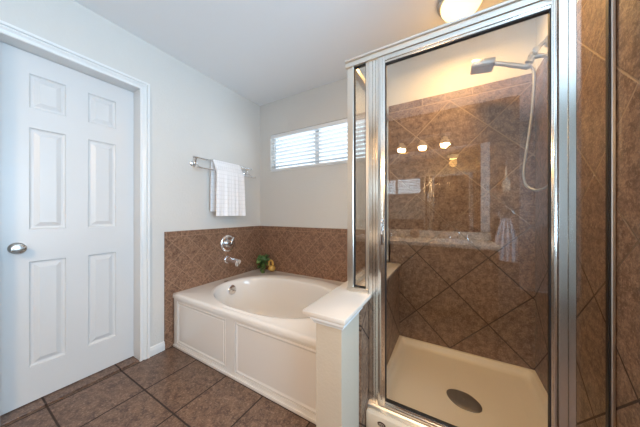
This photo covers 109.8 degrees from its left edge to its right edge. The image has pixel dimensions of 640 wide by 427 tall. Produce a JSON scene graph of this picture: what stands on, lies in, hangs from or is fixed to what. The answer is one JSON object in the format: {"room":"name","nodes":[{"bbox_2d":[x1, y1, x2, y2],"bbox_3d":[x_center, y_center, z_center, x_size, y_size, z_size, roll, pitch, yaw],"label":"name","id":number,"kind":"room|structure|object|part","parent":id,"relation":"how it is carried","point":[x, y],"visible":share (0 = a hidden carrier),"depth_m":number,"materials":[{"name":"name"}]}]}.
{"room":"bathroom","nodes":[
{"label":"bathroom","id":0,"kind":"room"},
{"bbox_2d":[0,0,259,349],"bbox_3d":[-1.535,-0.105,1.519,0.162,2.430,2.955,0,0,30],"label":"wall","id":1,"kind":"structure","parent":0,"point":[192,113],"depth_m":1.93,"materials":[{"name":"grey paint"}]},
{"bbox_2d":[0,42,133,415],"bbox_3d":[-1.571,0.082,1.465,0.104,2.028,0.602,0,0,30],"label":"door","id":2,"kind":"structure","parent":1,"relation":"in","point":[67,134],"depth_m":1.42,"materials":[{"name":"white paint"}]},
{"bbox_3d":[-1.676,0.195,1.248,0.069,0.064,0.064,0,0,30],"label":"knob","id":3,"kind":"part","parent":2,"relation":"part of","materials":[{"name":"silver metal"}]},
{"bbox_2d":[0,356,138,426],"bbox_3d":[-1.567,1.106,1.462,0.125,0.008,0.606,0,0,30],"label":"threshold","id":4,"kind":"object","parent":1,"relation":"attached to","point":[36,404],"depth_m":1.39,"materials":[{"name":"tile"}]},
{"bbox_2d":[0,20,149,361],"bbox_3d":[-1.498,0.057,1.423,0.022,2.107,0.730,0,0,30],"label":"trim","id":5,"kind":"structure","parent":1,"relation":"attached to","point":[7,29],"depth_m":1.70,"materials":[{"name":"white paint"}]},
{"bbox_2d":[150,341,164,356],"bbox_3d":[-1.292,1.075,1.788,0.014,0.070,0.104,0,0,30],"label":"baseboard","id":6,"kind":"structure","parent":1,"relation":"attached to","point":[159,347],"depth_m":1.78,"materials":[{"name":"white paint"}]},
{"bbox_2d":[190,155,255,177],"bbox_3d":[-0.945,-0.455,2.278,0.125,0.117,0.686,0,0,30],"label":"towel bar","id":7,"kind":"object","parent":1,"relation":"attached to","point":[192,163],"visible":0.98,"depth_m":2.04,"materials":[{"name":"silver metal"}]},
{"bbox_2d":[210,159,245,215],"bbox_3d":[-0.918,-0.247,2.262,0.123,0.543,0.331,0,0,30],"label":"bath towel","id":8,"kind":"object","parent":7,"relation":"hanging from","point":[227,185],"visible":1,"depth_m":2.20,"materials":[{"name":"white fabric"}]},
{"bbox_2d":[221,235,234,251],"bbox_3d":[-0.936,0.312,2.333,0.064,0.172,0.172,0,0,30],"label":"tub valve","id":9,"kind":"object","parent":1,"relation":"attached to","point":[227,242],"visible":1,"depth_m":2.32,"materials":[{"name":"silver metal"}]},
{"bbox_2d":[224,256,240,265],"bbox_3d":[-0.889,0.484,2.298,0.180,0.088,0.080,0,0,30],"label":"tub spout","id":10,"kind":"object","parent":1,"relation":"attached to","point":[227,259],"visible":1,"depth_m":2.27,"materials":[{"name":"silver metal"}]},
{"bbox_2d":[1,346,315,426],"bbox_3d":[-0.188,1.160,0.224,3.850,0.100,4.200,0,0,30],"label":"floor","id":11,"kind":"structure","parent":0,"point":[171,387],"depth_m":1.31,"materials":[{"name":"tile"}]},
{"bbox_2d":[173,268,344,423],"bbox_3d":[-0.335,0.881,1.937,1.494,0.458,1.002,0,0,30],"label":"bathtub","id":12,"kind":"object","parent":11,"relation":"on","point":[250,327],"visible":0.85,"depth_m":1.56,"materials":[{"name":"white plastic"}]},
{"bbox_3d":[-0.914,0.897,1.712,0.555,0.285,0.002,0,0,30],"label":"access panel","id":13,"kind":"part","parent":12,"relation":"part of","materials":[{"name":"white plastic"}]},
{"bbox_2d":[173,268,344,347],"bbox_3d":[-0.335,0.850,1.937,1.494,0.391,1.002,0,0,30],"label":"tub","id":14,"kind":"object","parent":12,"relation":"in","point":[254,308],"depth_m":1.81,"materials":[{"name":"white plastic"}]},
{"bbox_2d":[256,254,269,272],"bbox_3d":[-0.659,0.569,2.577,0.152,0.198,0.148,0,0,30],"label":"ivy plant","id":15,"kind":"object","parent":12,"relation":"on","point":[261,259],"visible":1,"depth_m":2.56,"materials":[{"name":"green plant"}]},
{"bbox_2d":[268,260,274,270],"bbox_3d":[-0.550,0.590,2.562,0.085,0.127,0.081,0,0,-11],"label":"ornament","id":16,"kind":"object","parent":12,"relation":"on","point":[271,267],"visible":1,"depth_m":2.54,"materials":[{"name":"gold metal"}]},
{"bbox_2d":[366,335,547,426],"bbox_3d":[0.831,1.060,1.323,0.866,0.100,0.902,0,0,30],"label":"shower pan","id":17,"kind":"object","parent":11,"relation":"on","point":[457,388],"visible":0.94,"depth_m":1.40,"materials":[{"name":"beige plastic"}]},
{"bbox_2d":[345,0,615,426],"bbox_3d":[0.784,0.080,1.371,0.996,1.860,0.890,0,0,30],"label":"shower door frame","id":18,"kind":"structure","parent":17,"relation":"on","point":[562,14],"depth_m":0.84,"materials":[{"name":"silver metal"}]},
{"bbox_3d":[0.177,-0.191,1.264,0.036,1.238,0.034,0,0,30],"label":"corner post","id":19,"kind":"part","parent":18,"relation":"part of","materials":[{"name":"silver metal"}]},
{"bbox_3d":[0.389,0.416,1.633,0.029,0.025,0.808,0,0,30],"label":"rail","id":20,"kind":"part","parent":18,"relation":"part of","materials":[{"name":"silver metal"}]},
{"bbox_3d":[0.290,0.100,1.199,0.051,1.820,0.034,0,0,30],"label":"strike post","id":21,"kind":"part","parent":18,"relation":"part of","materials":[{"name":"silver metal"}]},
{"bbox_3d":[0.315,0.092,1.143,0.012,0.135,0.027,0,0,30],"label":"door handle","id":22,"kind":"part","parent":18,"relation":"part of","materials":[{"name":"silver metal"}]},
{"bbox_3d":[0.582,-0.830,1.023,0.996,0.040,0.054,0,0,30],"label":"header rail","id":23,"kind":"part","parent":18,"relation":"part of","materials":[{"name":"silver metal"}]},
{"bbox_3d":[0.594,0.092,1.006,0.667,1.796,0.027,0,0,30],"label":"door","id":24,"kind":"part","parent":18,"relation":"part of","materials":[{"name":"clear glass"}]},
{"bbox_3d":[0.910,0.100,0.836,0.047,1.820,0.042,0,0,30],"label":"hinge post","id":25,"kind":"part","parent":18,"relation":"part of","materials":[{"name":"silver metal"}]},
{"bbox_2d":[74,0,507,105],"bbox_3d":[-0.188,-1.370,0.224,3.850,0.100,4.200,0,0,30],"label":"ceiling","id":26,"kind":"structure","parent":0,"point":[263,51],"depth_m":1.62,"materials":[{"name":"white paint"}]},
{"bbox_2d":[437,0,482,22],"bbox_3d":[0.867,-1.270,1.382,0.260,0.100,0.260,0,0,30],"label":"ceiling light","id":27,"kind":"object","parent":26,"relation":"attached to","point":[449,10],"visible":0.9,"depth_m":1.36,"materials":[{"name":"white glass"}]},
{"bbox_2d":[302,262,400,426],"bbox_3d":[0.309,0.769,1.468,0.207,0.681,1.199,0,0,30],"label":"wall","id":28,"kind":"structure","parent":0,"point":[341,316],"depth_m":1.01,"materials":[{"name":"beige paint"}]},
{"bbox_3d":[0.081,0.464,1.039,0.162,0.028,0.220,0,0,30],"label":"moulding","id":29,"kind":"part","parent":28,"relation":"part of","materials":[{"name":"white paint"}]},
{"bbox_2d":[260,18,535,369],"bbox_3d":[0.389,-0.105,2.193,2.820,2.430,0.162,0,0,30],"label":"wall","id":30,"kind":"structure","parent":0,"point":[462,211],"depth_m":1.77,"materials":[{"name":"tile"}]},
{"bbox_2d":[270,121,364,171],"bbox_3d":[-0.035,-0.710,2.419,1.220,0.440,0.116,0,0,30],"label":"window","id":31,"kind":"structure","parent":30,"relation":"in","point":[361,121],"depth_m":2.44,"materials":[{"name":"white paint"}]},
{"bbox_3d":[-0.048,-0.496,2.397,1.220,0.012,0.066,0,0,30],"label":"sill","id":32,"kind":"part","parent":31,"relation":"part of","materials":[{"name":"white paint"}]},
{"bbox_2d":[271,114,364,170],"bbox_3d":[-0.050,-0.717,2.394,1.208,0.422,0.066,0,0,30],"label":"window blind","id":33,"kind":"object","parent":31,"relation":"attached to","point":[359,118],"visible":0.7,"depth_m":2.38,"materials":[{"name":"white plastic"}]},
{"bbox_3d":[-0.471,-0.706,2.645,0.003,0.368,0.053,0,0,30],"label":"ladder cord","id":34,"kind":"part","parent":33,"relation":"part of","materials":[{"name":"white fabric"}]},
{"bbox_3d":[-0.046,-0.706,2.400,0.003,0.368,0.053,0,0,30],"label":"ladder cord","id":35,"kind":"part","parent":33,"relation":"part of","materials":[{"name":"white fabric"}]},
{"bbox_3d":[-0.046,-0.516,2.400,1.204,0.020,0.048,0,0,30],"label":"rail","id":36,"kind":"part","parent":33,"relation":"part of","materials":[{"name":"white plastic"}]},
{"bbox_3d":[0.378,-0.706,2.155,0.003,0.368,0.053,0,0,30],"label":"ladder cord","id":37,"kind":"part","parent":33,"relation":"part of","materials":[{"name":"white fabric"}]},
{"bbox_2d":[535,0,639,426],"bbox_3d":[1.230,-0.105,1.008,0.138,2.430,1.075,0,0,30],"label":"wall","id":38,"kind":"structure","parent":0,"point":[591,14],"depth_m":0.86,"materials":[{"name":"tile"}]},
{"bbox_2d":[470,35,547,191],"bbox_3d":[1.124,-0.581,1.336,0.372,0.908,0.272,0,0,30],"label":"shower","id":39,"kind":"object","parent":38,"relation":"attached to","point":[486,65],"visible":0.84,"depth_m":1.35,"materials":[{"name":"silver metal"}]},
{"bbox_3d":[1.183,-0.923,1.396,0.194,0.106,0.032,0,0,30],"label":"handle","id":40,"kind":"part","parent":39,"relation":"part of","materials":[{"name":"silver metal"}]}
]}

